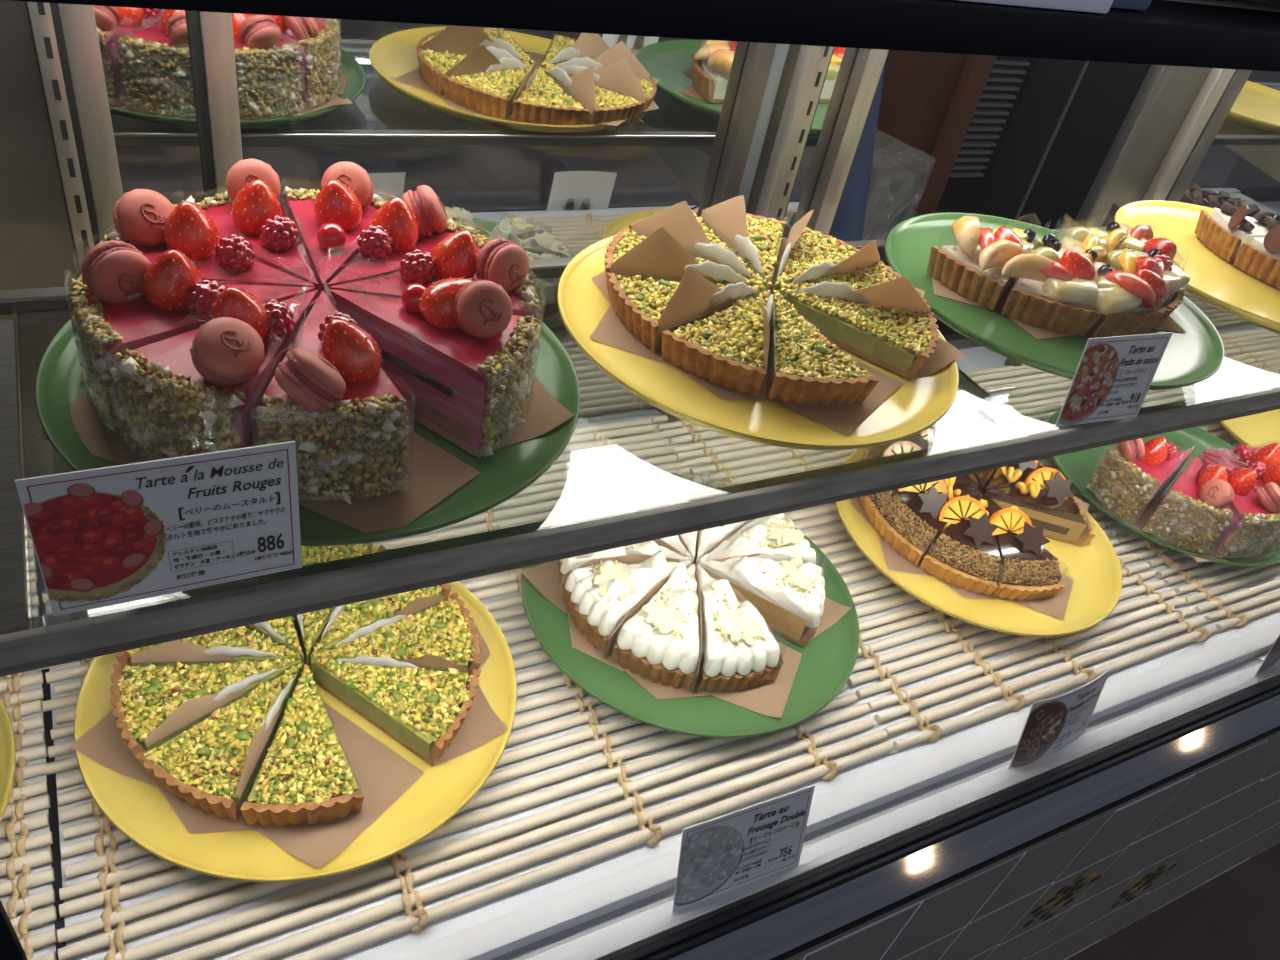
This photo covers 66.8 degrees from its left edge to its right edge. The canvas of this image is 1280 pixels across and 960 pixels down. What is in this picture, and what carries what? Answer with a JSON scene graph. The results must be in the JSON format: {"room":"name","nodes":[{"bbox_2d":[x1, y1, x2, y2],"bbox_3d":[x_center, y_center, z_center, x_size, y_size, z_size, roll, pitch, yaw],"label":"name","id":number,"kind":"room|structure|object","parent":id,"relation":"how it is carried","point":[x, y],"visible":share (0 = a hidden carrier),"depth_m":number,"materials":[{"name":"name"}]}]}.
{"room":"food shop","nodes":[
{"label":"food shop","id":0,"kind":"room"},
{"bbox_2d":[75,249,1279,959],"bbox_3d":[7.955,12.710,-11.249,60.001,0.051,42.600,-10,44,-27],"label":"floor","id":1,"kind":"structure","parent":0,"point":[1235,914],"depth_m":1.47,"materials":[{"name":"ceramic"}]},
{"bbox_2d":[828,51,888,241],"bbox_3d":[0.232,-0.345,1.229,0.235,1.615,0.020,-10,44,-27],"label":"curtain","id":2,"kind":"object","parent":1,"relation":"on","point":[849,218],"visible":0.06,"depth_m":1.22,"materials":[{"name":"fabric"}]},
{"bbox_2d":[879,208,935,317],"bbox_3d":[0.123,-0.155,1.717,0.600,0.692,0.380,-10,44,-27],"label":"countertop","id":3,"kind":"structure","parent":1,"relation":"on","point":[912,213],"depth_m":1.59,"materials":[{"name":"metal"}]},
{"bbox_2d":[862,137,929,240],"bbox_3d":[0.339,-0.441,1.461,0.159,0.139,0.135,-22,50,-36],"label":"plastic bag","id":4,"kind":"object","parent":3,"relation":"on","point":[893,187],"visible":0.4,"depth_m":1.44,"materials":[{"name":"plastic"}]},
{"bbox_2d":[874,50,996,214],"bbox_3d":[0.552,-0.971,1.751,0.400,2.050,0.070,-10,44,-27],"label":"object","id":5,"kind":"structure","parent":1,"relation":"on","point":[929,102],"depth_m":1.96,"materials":[{"name":"brown wood"}]},
{"bbox_2d":[935,56,1150,334],"bbox_3d":[1.230,-1.271,2.422,1.362,1.880,0.562,-10,44,-27],"label":"vent panel","id":6,"kind":"object","parent":1,"relation":"on","point":[1040,133],"visible":0.24,"depth_m":2.27,"materials":[{"name":"black metal"}]},
{"bbox_2d":[943,333,981,348],"bbox_3d":[0.217,0.081,1.479,2.920,0.660,0.015,-10,44,-27],"label":"wall","id":7,"kind":"structure","parent":0,"point":[959,341],"depth_m":1.36,"materials":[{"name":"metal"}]},
{"bbox_2d":[35,554,65,959],"bbox_3d":[-0.411,0.175,0.674,0.005,0.002,0.470,-10,44,-27],"label":"trim","id":8,"kind":"structure","parent":7,"relation":"attached to","point":[48,722],"depth_m":0.64,"materials":[{"name":"black metal"}]},
{"bbox_2d":[93,5,205,204],"bbox_3d":[-0.359,-0.218,0.716,0.085,0.564,0.004,-10,44,-27],"label":"mirror","id":9,"kind":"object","parent":7,"relation":"in","point":[146,55],"depth_m":0.68,"materials":[{"name":"clear glass"}]},
{"bbox_2d":[232,13,858,423],"bbox_3d":[-0.069,-0.269,0.863,0.575,0.564,0.004,-10,44,-27],"label":"mirror","id":10,"kind":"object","parent":7,"relation":"in","point":[550,144],"depth_m":0.81,"materials":[{"name":"clear glass"}]},
{"bbox_2d":[0,327,1279,959],"bbox_3d":[0.392,0.018,1.113,2.920,0.014,0.532,-10,44,-27],"label":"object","id":11,"kind":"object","parent":7,"relation":"attached to","point":[977,358],"depth_m":0.73,"materials":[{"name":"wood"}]},
{"bbox_2d":[0,515,56,959],"bbox_3d":[-0.639,0.207,0.559,0.512,0.015,0.468,-10,44,-27],"label":"bamboo mat","id":12,"kind":"object","parent":11,"relation":"on","point":[14,699],"visible":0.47,"depth_m":0.62,"materials":[{"name":"wood"}]},
{"bbox_2d":[0,0,78,478],"bbox_3d":[-0.672,-0.158,0.552,0.599,0.564,0.008,-10,44,-27],"label":"panel","id":13,"kind":"object","parent":11,"relation":"on","point":[37,250],"visible":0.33,"depth_m":0.68,"materials":[{"name":"metal"}]},
{"bbox_2d":[27,2,99,273],"bbox_3d":[-0.395,-0.198,0.682,0.016,0.564,0.019,-10,44,-27],"label":"upright","id":14,"kind":"object","parent":11,"relation":"on","point":[44,17],"visible":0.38,"depth_m":0.64,"materials":[{"name":"metal"}]},
{"bbox_2d":[57,3,122,239],"bbox_3d":[-0.382,-0.205,0.695,0.020,0.564,0.017,-10,44,-27],"label":"post","id":15,"kind":"object","parent":11,"relation":"on","point":[78,22],"visible":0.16,"depth_m":0.65,"materials":[{"name":"metal"}]},
{"bbox_2d":[187,11,216,197],"bbox_3d":[-0.322,-0.218,0.727,0.006,0.564,0.012,-10,44,-27],"label":"strip","id":16,"kind":"object","parent":11,"relation":"on","point":[193,16],"visible":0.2,"depth_m":0.68,"materials":[{"name":"black"}]},
{"bbox_2d":[199,11,242,195],"bbox_3d":[-0.309,-0.218,0.731,0.020,0.564,0.017,-10,44,-27],"label":"post","id":17,"kind":"object","parent":11,"relation":"on","point":[216,27],"visible":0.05,"depth_m":0.68,"materials":[{"name":"metal"}]},
{"bbox_2d":[42,418,893,959],"bbox_3d":[-0.150,0.121,0.807,0.598,0.015,0.467,-10,44,-27],"label":"bamboo mat","id":18,"kind":"object","parent":11,"relation":"on","point":[603,451],"visible":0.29,"depth_m":0.69,"materials":[{"name":"wood"}]},
{"bbox_2d":[74,546,516,881],"bbox_3d":[-0.241,0.156,0.711,0.300,0.024,0.300,20,39,9],"label":"plate","id":19,"kind":"object","parent":18,"relation":"on","point":[139,810],"visible":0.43,"depth_m":0.63,"materials":[{"name":"yellow ceramic"}]},
{"bbox_2d":[69,658,300,786],"bbox_3d":[-0.304,0.158,0.651,0.140,0.042,0.085,1,40,-16],"label":"slice","id":20,"kind":"object","parent":19,"relation":"on","point":[153,705],"visible":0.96,"depth_m":0.65,"materials":[{"name":"green food"}]},
{"bbox_2d":[115,626,300,666],"bbox_3d":[-0.316,0.127,0.685,0.122,0.042,0.085,24,39,13],"label":"slice","id":21,"kind":"object","parent":19,"relation":"on","point":[239,643],"visible":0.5,"depth_m":0.69,"materials":[{"name":"green food"}]},
{"bbox_2d":[135,663,302,833],"bbox_3d":[-0.252,0.178,0.641,0.085,0.042,0.122,35,43,25],"label":"slice","id":22,"kind":"object","parent":19,"relation":"on","point":[206,773],"visible":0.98,"depth_m":0.62,"materials":[{"name":"green food"}]},
{"bbox_2d":[240,664,423,867],"bbox_3d":[-0.223,0.189,0.646,0.116,0.031,0.106,29,41,19],"label":"slice","id":23,"kind":"object","parent":19,"relation":"on","point":[322,780],"visible":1,"depth_m":0.64,"materials":[{"name":"green food"}]},
{"bbox_2d":[293,542,372,670],"bbox_3d":[-0.271,0.082,0.754,0.085,0.042,0.122,14,38,2],"label":"slice","id":24,"kind":"object","parent":19,"relation":"on","point":[310,626],"visible":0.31,"depth_m":0.74,"materials":[{"name":"green food"}]},
{"bbox_2d":[310,545,451,672],"bbox_3d":[-0.223,0.086,0.762,0.122,0.042,0.085,-24,51,-37],"label":"slice","id":25,"kind":"object","parent":19,"relation":"on","point":[344,620],"visible":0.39,"depth_m":0.74,"materials":[{"name":"green food"}]},
{"bbox_2d":[312,592,503,675],"bbox_3d":[-0.173,0.110,0.748,0.139,0.042,0.086,5,39,-10],"label":"slice","id":26,"kind":"object","parent":19,"relation":"on","point":[446,630],"visible":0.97,"depth_m":0.73,"materials":[{"name":"green food"}]},
{"bbox_2d":[311,655,507,766],"bbox_3d":[-0.158,0.145,0.709,0.140,0.042,0.085,28,41,18],"label":"slice","id":27,"kind":"object","parent":19,"relation":"on","point":[438,716],"visible":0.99,"depth_m":0.69,"materials":[{"name":"green food"}]},
{"bbox_2d":[521,482,858,737],"bbox_3d":[0.044,0.107,0.855,0.300,0.024,0.300,-4,41,-20],"label":"plate","id":28,"kind":"object","parent":18,"relation":"on","point":[828,660],"visible":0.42,"depth_m":0.78,"materials":[{"name":"green ceramic"}]},
{"bbox_2d":[519,513,690,612],"bbox_3d":[-0.031,0.073,0.823,0.130,0.055,0.080,21,39,10],"label":"slice","id":29,"kind":"object","parent":28,"relation":"on","point":[548,578],"visible":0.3,"depth_m":0.82,"materials":[{"name":"white food"}]},
{"bbox_2d":[562,550,691,670],"bbox_3d":[0.001,0.103,0.793,0.114,0.060,0.080,-3,41,-19],"label":"slice","id":30,"kind":"object","parent":28,"relation":"on","point":[600,598],"visible":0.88,"depth_m":0.78,"materials":[{"name":"white food"}]},
{"bbox_2d":[612,564,709,698],"bbox_3d":[0.044,0.119,0.784,0.080,0.061,0.114,31,42,21],"label":"slice","id":31,"kind":"object","parent":28,"relation":"on","point":[659,647],"visible":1,"depth_m":0.76,"materials":[{"name":"white food"}]},
{"bbox_2d":[695,563,801,717],"bbox_3d":[0.080,0.127,0.790,0.110,0.055,0.105,21,39,10],"label":"slice","id":32,"kind":"object","parent":28,"relation":"on","point":[742,663],"visible":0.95,"depth_m":0.77,"materials":[{"name":"white food"}]},
{"bbox_2d":[699,513,815,564],"bbox_3d":[0.099,0.050,0.886,0.114,0.061,0.080,2,40,-14],"label":"slice","id":33,"kind":"object","parent":28,"relation":"on","point":[774,535],"visible":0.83,"depth_m":0.86,"materials":[{"name":"white food"}]},
{"bbox_2d":[700,553,850,646],"bbox_3d":[0.125,0.084,0.853,0.130,0.060,0.080,26,40,15],"label":"slice","id":34,"kind":"object","parent":28,"relation":"on","point":[788,591],"visible":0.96,"depth_m":0.83,"materials":[{"name":"white food"}]},
{"bbox_2d":[661,42,776,420],"bbox_3d":[0.086,-0.288,0.932,0.018,0.564,0.017,-10,44,-27],"label":"post","id":35,"kind":"object","parent":11,"relation":"on","point":[759,58],"visible":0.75,"depth_m":0.89,"materials":[{"name":"metal"}]},
{"bbox_2d":[755,45,834,218],"bbox_3d":[0.137,-0.287,0.947,0.027,0.564,0.019,-10,44,-27],"label":"upright","id":36,"kind":"object","parent":11,"relation":"on","point":[813,62],"visible":0.3,"depth_m":0.91,"materials":[{"name":"metal"}]},
{"bbox_2d":[0,203,1279,676],"bbox_3d":[0.437,-0.165,0.961,2.920,0.079,0.378,-10,44,-27],"label":"glass shelf","id":37,"kind":"object","parent":36,"relation":"attached to","point":[22,648],"visible":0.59,"depth_m":0.53,"materials":[{"name":"glass"}]},
{"bbox_2d":[42,577,255,631],"bbox_3d":[-0.220,0.055,0.440,0.086,0.009,0.007,-10,44,-27],"label":"card holder","id":38,"kind":"object","parent":37,"relation":"on","point":[253,577],"visible":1,"depth_m":0.42,"materials":[{"name":"clear plastic"}]},
{"bbox_2d":[15,441,301,615],"bbox_3d":[-0.204,0.016,0.423,0.104,0.076,0.017,-11,44,-27],"label":"price card","id":39,"kind":"object","parent":38,"relation":"on","point":[112,535],"visible":1,"depth_m":0.41,"materials":[{"name":"white paper"}]},
{"bbox_2d":[23,483,168,602],"bbox_3d":[-0.224,0.026,0.406,0.048,0.066,0.001,-10,44,-27],"label":"photo","id":40,"kind":"object","parent":39,"relation":"attached to","point":[91,545],"depth_m":0.40},
{"bbox_2d":[35,316,579,545],"bbox_3d":[-0.186,-0.058,0.580,0.300,0.024,0.300,34,43,24],"label":"plate","id":41,"kind":"object","parent":37,"relation":"on","point":[512,468],"visible":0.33,"depth_m":0.53,"materials":[{"name":"green ceramic"}]},
{"bbox_2d":[38,240,314,464],"bbox_3d":[-0.240,-0.069,0.503,0.134,0.086,0.092,0,40,-17],"label":"cake slice","id":42,"kind":"object","parent":41,"relation":"on","point":[121,300],"visible":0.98,"depth_m":0.50,"materials":[{"name":"red food"}]},
{"bbox_2d":[79,189,314,380],"bbox_3d":[-0.260,-0.122,0.561,0.126,0.086,0.088,-7,43,-23],"label":"cake slice","id":43,"kind":"object","parent":41,"relation":"on","point":[144,219],"visible":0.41,"depth_m":0.54,"materials":[{"name":"red food"}]},
{"bbox_2d":[109,286,317,459],"bbox_3d":[-0.218,-0.058,0.498,0.088,0.088,0.126,3,39,-13],"label":"cake slice","id":44,"kind":"object","parent":41,"relation":"on","point":[200,390],"visible":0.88,"depth_m":0.47,"materials":[{"name":"pink food"}]},
{"bbox_2d":[172,158,318,293],"bbox_3d":[-0.233,-0.146,0.599,0.126,0.086,0.088,18,39,6],"label":"cake slice","id":45,"kind":"object","parent":41,"relation":"on","point":[250,208],"visible":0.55,"depth_m":0.57,"materials":[{"name":"red food"}]},
{"bbox_2d":[282,162,386,295],"bbox_3d":[-0.185,-0.150,0.620,0.088,0.088,0.126,-18,48,-34],"label":"cake slice","id":46,"kind":"object","parent":41,"relation":"on","point":[329,220],"visible":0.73,"depth_m":0.60,"materials":[{"name":"red food"}]},
{"bbox_2d":[256,283,480,532],"bbox_3d":[-0.158,-0.043,0.497,0.130,0.084,0.100,31,42,21],"label":"cake slice","id":47,"kind":"object","parent":41,"relation":"on","point":[360,465],"visible":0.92,"depth_m":0.48,"materials":[{"name":"pink food"}]},
{"bbox_2d":[327,185,491,296],"bbox_3d":[-0.136,-0.139,0.618,0.088,0.086,0.140,9,39,-6],"label":"cake slice","id":48,"kind":"object","parent":41,"relation":"on","point":[418,220],"visible":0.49,"depth_m":0.59,"materials":[{"name":"red food"}]},
{"bbox_2d":[329,231,544,373],"bbox_3d":[-0.106,-0.102,0.584,0.088,0.084,0.126,34,43,24],"label":"cake slice","id":49,"kind":"object","parent":41,"relation":"on","point":[503,262],"visible":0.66,"depth_m":0.57,"materials":[{"name":"red food"}]},
{"bbox_2d":[329,277,574,457],"bbox_3d":[-0.102,-0.070,0.545,0.140,0.086,0.088,0,40,-17],"label":"cake slice","id":50,"kind":"object","parent":41,"relation":"on","point":[456,350],"visible":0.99,"depth_m":0.54,"materials":[{"name":"pink food"}]},
{"bbox_2d":[28,382,1279,628],"bbox_3d":[0.692,-0.100,0.927,2.340,0.008,0.015,-10,44,-27],"label":"shelf edge","id":51,"kind":"object","parent":37,"relation":"attached to","point":[365,559],"visible":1,"depth_m":0.55,"materials":[{"name":"metal"}]},
{"bbox_2d":[557,234,958,449],"bbox_3d":[0.086,-0.109,0.722,0.300,0.024,0.300,20,39,8],"label":"plate","id":52,"kind":"object","parent":37,"relation":"on","point":[917,404],"visible":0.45,"depth_m":0.65,"materials":[{"name":"yellow ceramic"}]},
{"bbox_2d":[591,227,762,304],"bbox_3d":[0.024,-0.155,0.711,0.124,0.053,0.085,25,40,15],"label":"slice","id":53,"kind":"object","parent":52,"relation":"on","point":[658,255],"visible":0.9,"depth_m":0.71,"materials":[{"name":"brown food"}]},
{"bbox_2d":[590,266,766,365],"bbox_3d":[0.035,-0.123,0.676,0.140,0.054,0.085,2,40,-14],"label":"slice","id":54,"kind":"object","parent":52,"relation":"on","point":[637,317],"visible":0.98,"depth_m":0.68,"materials":[{"name":"green food"}]},
{"bbox_2d":[629,201,766,290],"bbox_3d":[0.035,-0.184,0.751,0.085,0.054,0.124,-9,43,-26],"label":"slice","id":55,"kind":"object","parent":52,"relation":"on","point":[682,223],"visible":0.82,"depth_m":0.75,"materials":[{"name":"brown food"}]},
{"bbox_2d":[662,290,773,400],"bbox_3d":[0.087,-0.102,0.665,0.085,0.054,0.124,36,44,26],"label":"slice","id":56,"kind":"object","parent":52,"relation":"on","point":[726,352],"visible":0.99,"depth_m":0.65,"materials":[{"name":"green food"}]},
{"bbox_2d":[701,195,785,290],"bbox_3d":[0.073,-0.198,0.779,0.085,0.054,0.124,15,38,3],"label":"slice","id":57,"kind":"object","parent":52,"relation":"on","point":[756,239],"visible":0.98,"depth_m":0.78,"materials":[{"name":"green food"}]},
{"bbox_2d":[770,210,859,294],"bbox_3d":[0.122,-0.193,0.786,0.124,0.053,0.085,-22,50,-36],"label":"slice","id":58,"kind":"object","parent":52,"relation":"on","point":[804,247],"visible":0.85,"depth_m":0.79,"materials":[{"name":"green food"}]},
{"bbox_2d":[767,290,901,434],"bbox_3d":[0.115,-0.084,0.673,0.116,0.026,0.107,31,42,21],"label":"slice","id":59,"kind":"object","parent":52,"relation":"on","point":[808,375],"visible":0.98,"depth_m":0.65,"materials":[{"name":"green food"}]},
{"bbox_2d":[776,240,930,308],"bbox_3d":[0.171,-0.168,0.770,0.139,0.054,0.085,6,39,-9],"label":"slice","id":60,"kind":"object","parent":52,"relation":"on","point":[862,269],"visible":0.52,"depth_m":0.77,"materials":[{"name":"green food"}]},
{"bbox_2d":[779,276,965,379],"bbox_3d":[0.184,-0.133,0.731,0.140,0.054,0.085,30,41,20],"label":"slice","id":61,"kind":"object","parent":52,"relation":"on","point":[888,325],"visible":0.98,"depth_m":0.72,"materials":[{"name":"green food"}]},
{"bbox_2d":[885,212,1223,389],"bbox_3d":[0.361,-0.160,0.865,0.300,0.024,0.300,13,38,-1],"label":"plate","id":62,"kind":"object","parent":37,"relation":"on","point":[1192,356],"visible":0.46,"depth_m":0.82,"materials":[{"name":"green ceramic"}]},
{"bbox_2d":[927,216,1049,311],"bbox_3d":[0.301,-0.202,0.848,0.077,0.056,0.130,28,41,17],"label":"slice","id":63,"kind":"object","parent":62,"relation":"on","point":[970,272],"visible":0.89,"depth_m":0.82,"materials":[{"name":"brown food"}]},
{"bbox_2d":[1001,221,1100,338],"bbox_3d":[0.339,-0.177,0.827,0.090,0.057,0.128,3,39,-12],"label":"slice","id":64,"kind":"object","parent":62,"relation":"on","point":[1053,293],"visible":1,"depth_m":0.80,"materials":[{"name":"brown food"}]},
{"bbox_2d":[1061,236,1170,337],"bbox_3d":[0.409,-0.169,0.838,0.082,0.057,0.131,8,39,-7],"label":"slice","id":65,"kind":"object","parent":62,"relation":"on","point":[1126,302],"visible":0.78,"depth_m":0.80,"materials":[{"name":"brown food"}]},
{"bbox_2d":[1082,234,1189,331],"bbox_3d":[0.434,-0.187,0.867,0.139,0.056,0.077,27,40,17],"label":"slice","id":66,"kind":"object","parent":62,"relation":"on","point":[1125,259],"visible":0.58,"depth_m":0.85,"materials":[{"name":"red food"}]},
{"bbox_2d":[1114,200,1279,330],"bbox_3d":[0.641,-0.215,1.014,0.300,0.024,0.300,27,40,17],"label":"plate","id":67,"kind":"object","parent":37,"relation":"on","point":[1215,281],"visible":0.52,"depth_m":1.00,"materials":[{"name":"yellow ceramic"}]},
{"bbox_2d":[1194,203,1279,261],"bbox_3d":[0.667,-0.266,1.033,0.123,0.053,0.074,6,39,-10],"label":"slice","id":68,"kind":"object","parent":67,"relation":"on","point":[1224,231],"visible":0.85,"depth_m":1.02,"materials":[{"name":"black food"}]},
{"bbox_3d":[0.341,-0.043,0.727,0.060,0.003,0.007,-10,44,-27],"label":"card holder","id":69,"kind":"object","parent":37,"relation":"on","visible":0},
{"bbox_2d":[1055,332,1171,426],"bbox_3d":[0.345,-0.074,0.710,0.084,0.071,0.017,-7,43,-24],"label":"price card","id":70,"kind":"object","parent":69,"relation":"on","point":[1112,380],"visible":1,"depth_m":0.71,"materials":[{"name":"white paper"}]},
{"bbox_2d":[1059,343,1118,425],"bbox_3d":[0.328,-0.069,0.700,0.043,0.065,0.001,-7,34,-24],"label":"photo","id":71,"kind":"object","parent":70,"relation":"on","point":[1099,366],"depth_m":0.70},
{"bbox_2d":[806,48,888,234],"bbox_3d":[0.197,-0.307,0.988,0.022,0.564,0.017,-10,44,-27],"label":"post","id":72,"kind":"object","parent":11,"relation":"on","point":[869,63],"visible":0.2,"depth_m":0.95,"materials":[{"name":"metal"}]},
{"bbox_2d":[651,405,1216,749],"bbox_3d":[0.300,0.042,1.036,0.430,0.015,0.468,-10,44,-27],"label":"bamboo mat","id":73,"kind":"object","parent":11,"relation":"on","point":[931,733],"visible":0.37,"depth_m":0.92,"materials":[{"name":"wood"}]},
{"bbox_2d":[836,447,1121,636],"bbox_3d":[0.345,0.054,1.007,0.300,0.024,0.300,32,42,22],"label":"plate","id":74,"kind":"object","parent":73,"relation":"on","point":[1094,567],"visible":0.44,"depth_m":0.94,"materials":[{"name":"yellow ceramic"}]},
{"bbox_2d":[869,480,979,576],"bbox_3d":[0.293,0.041,0.955,0.120,0.060,0.096,6,39,-9],"label":"slice","id":75,"kind":"object","parent":74,"relation":"on","point":[908,526],"visible":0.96,"depth_m":0.95,"materials":[{"name":"brown food"}]},
{"bbox_2d":[920,492,1005,598],"bbox_3d":[0.313,0.052,0.947,0.086,0.059,0.120,5,39,-10],"label":"slice","id":76,"kind":"object","parent":74,"relation":"on","point":[965,556],"visible":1,"depth_m":0.93,"materials":[{"name":"brown food"}]},
{"bbox_2d":[984,493,1073,620],"bbox_3d":[0.386,0.068,0.948,0.106,0.058,0.120,18,39,6],"label":"slice","id":77,"kind":"object","parent":74,"relation":"on","point":[1030,576],"visible":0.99,"depth_m":0.93,"materials":[{"name":"brown food"}]},
{"bbox_2d":[985,468,1095,545],"bbox_3d":[0.427,0.010,1.032,0.130,0.060,0.082,16,38,3],"label":"slice","id":78,"kind":"object","parent":74,"relation":"on","point":[1048,500],"visible":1,"depth_m":1.01,"materials":[{"name":"brown food"}]},
{"bbox_2d":[1004,65,1172,366],"bbox_3d":[0.569,-0.373,1.177,0.016,0.564,0.017,-10,44,-27],"label":"post","id":79,"kind":"object","parent":11,"relation":"on","point":[1156,77],"visible":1,"depth_m":1.15,"materials":[{"name":"metal"}]},
{"bbox_2d":[964,328,1279,630],"bbox_3d":[1.069,-0.094,1.426,1.320,0.015,0.468,-10,44,-27],"label":"bamboo mat","id":80,"kind":"object","parent":11,"relation":"on","point":[1047,381],"visible":0.27,"depth_m":1.26,"materials":[{"name":"wood"}]},
{"bbox_2d":[1046,406,1279,566],"bbox_3d":[0.626,0.003,1.152,0.300,0.024,0.300,-18,48,-33],"label":"plate","id":81,"kind":"object","parent":80,"relation":"on","point":[1079,466],"visible":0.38,"depth_m":1.15,"materials":[{"name":"green ceramic"}]},
{"bbox_2d":[1086,436,1191,535],"bbox_3d":[0.557,-0.015,1.078,0.084,0.086,0.119,29,41,19],"label":"cake slice","id":82,"kind":"object","parent":81,"relation":"on","point":[1132,479],"visible":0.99,"depth_m":1.06,"materials":[{"name":"pink food"}]},
{"bbox_2d":[1143,450,1233,561],"bbox_3d":[0.592,0.019,1.046,0.084,0.086,0.133,5,39,-11],"label":"cake slice","id":83,"kind":"object","parent":81,"relation":"on","point":[1193,513],"visible":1,"depth_m":1.03,"materials":[{"name":"pink food"}]},
{"bbox_2d":[1199,455,1279,566],"bbox_3d":[0.642,0.029,1.051,0.084,0.088,0.119,-25,52,-38],"label":"cake slice","id":84,"kind":"object","parent":81,"relation":"on","point":[1254,525],"visible":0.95,"depth_m":1.03,"materials":[{"name":"pink food"}]},
{"bbox_2d":[1207,371,1279,447],"bbox_3d":[0.909,-0.053,1.303,0.300,0.024,0.300,16,38,3],"label":"plate","id":85,"kind":"object","parent":80,"relation":"on","point":[1261,429],"visible":0.5,"depth_m":1.32,"materials":[{"name":"yellow ceramic"}]},
{"bbox_2d":[1092,66,1211,226],"bbox_3d":[0.612,-0.385,1.204,0.085,0.564,0.008,-10,44,-27],"label":"metal post","id":86,"kind":"object","parent":11,"relation":"on","point":[1183,85],"visible":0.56,"depth_m":1.18,"materials":[{"name":"metal"}]},
{"bbox_2d":[1142,68,1235,200],"bbox_3d":[0.664,-0.389,1.224,0.025,0.564,0.020,-10,44,-27],"label":"post","id":87,"kind":"object","parent":11,"relation":"on","point":[1216,82],"visible":0.2,"depth_m":1.18,"materials":[{"name":"metal"}]},
{"bbox_2d":[1164,69,1251,201],"bbox_3d":[0.695,-0.395,1.242,0.028,0.564,0.017,-10,44,-27],"label":"post","id":88,"kind":"object","parent":11,"relation":"on","point":[1239,78],"visible":0.15,"depth_m":1.20,"materials":[{"name":"metal"}]},
{"bbox_2d":[1179,70,1279,332],"bbox_3d":[1.162,-0.486,1.488,1.070,0.564,0.004,-10,44,-27],"label":"window","id":89,"kind":"structure","parent":7,"relation":"in","point":[1240,167],"depth_m":1.30,"materials":[{"name":"clear glass"}]},
{"bbox_2d":[795,734,1279,959],"bbox_3d":[0.885,0.226,1.555,4.120,0.585,0.555,-10,44,-27],"label":"tiled counter front","id":90,"kind":"structure","parent":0,"point":[1056,899],"depth_m":1.05,"materials":[{"name":"grey tile"}]},
{"bbox_2d":[384,622,1279,959],"bbox_3d":[0.513,0.190,0.935,2.920,0.021,0.020,-10,44,-27],"label":"trim","id":91,"kind":"structure","parent":90,"relation":"attached to","point":[490,939],"depth_m":0.74,"materials":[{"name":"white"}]},
{"bbox_2d":[525,662,1279,959],"bbox_3d":[0.523,0.213,0.922,2.920,0.015,0.017,-10,44,-27],"label":"trim","id":92,"kind":"structure","parent":90,"relation":"attached to","point":[617,936],"depth_m":0.76,"materials":[{"name":"white metal"}]},
{"bbox_2d":[672,785,814,911],"bbox_3d":[0.072,0.255,0.670,0.105,0.078,0.019,-9,43,-26],"label":"price card","id":93,"kind":"object","parent":92,"relation":"on","point":[722,854],"visible":1,"depth_m":0.67,"materials":[{"name":"white paper"}]},
{"bbox_2d":[675,825,743,905],"bbox_3d":[0.049,0.259,0.658,0.051,0.070,0.002,-9,30,-26],"label":"photo","id":94,"kind":"object","parent":93,"relation":"attached to","point":[710,856],"depth_m":0.66},
{"bbox_2d":[1008,668,1110,768],"bbox_3d":[0.356,0.203,0.818,0.100,0.076,0.020,-12,45,-29],"label":"price card","id":95,"kind":"object","parent":92,"relation":"on","point":[1051,724],"visible":1,"depth_m":0.81,"materials":[{"name":"white paper"}]},
{"bbox_2d":[1011,701,1066,767],"bbox_3d":[0.335,0.209,0.806,0.049,0.072,0.005,-12,34,-29],"label":"photo","id":96,"kind":"object","parent":95,"relation":"attached to","point":[1033,746],"depth_m":0.80},
{"bbox_2d":[597,674,1279,959],"bbox_3d":[0.528,0.228,0.918,2.920,0.033,0.018,-10,44,-27],"label":"trim","id":97,"kind":"structure","parent":90,"relation":"on","point":[680,939],"depth_m":0.75,"materials":[{"name":"black metal"}]},
{"bbox_2d":[669,695,1279,959],"bbox_3d":[1.063,0.149,1.178,4.120,0.025,0.028,-10,44,-27],"label":"trim","id":98,"kind":"structure","parent":90,"relation":"attached to","point":[767,938],"depth_m":0.77,"materials":[{"name":"grey metal"}]},
{"bbox_2d":[1168,0,1279,11],"bbox_3d":[0.767,-0.461,0.877,3.520,0.011,0.564,-10,44,-27],"label":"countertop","id":99,"kind":"structure","parent":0,"point":[1245,4],"depth_m":0.36,"materials":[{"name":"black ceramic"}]},
{"bbox_2d":[6,0,1279,71],"bbox_3d":[0.898,-0.274,0.685,3.520,0.012,0.031,-10,44,-27],"label":"trim","id":100,"kind":"structure","parent":99,"relation":"attached to","point":[1168,33],"depth_m":0.24,"materials":[{"name":"black metal"}]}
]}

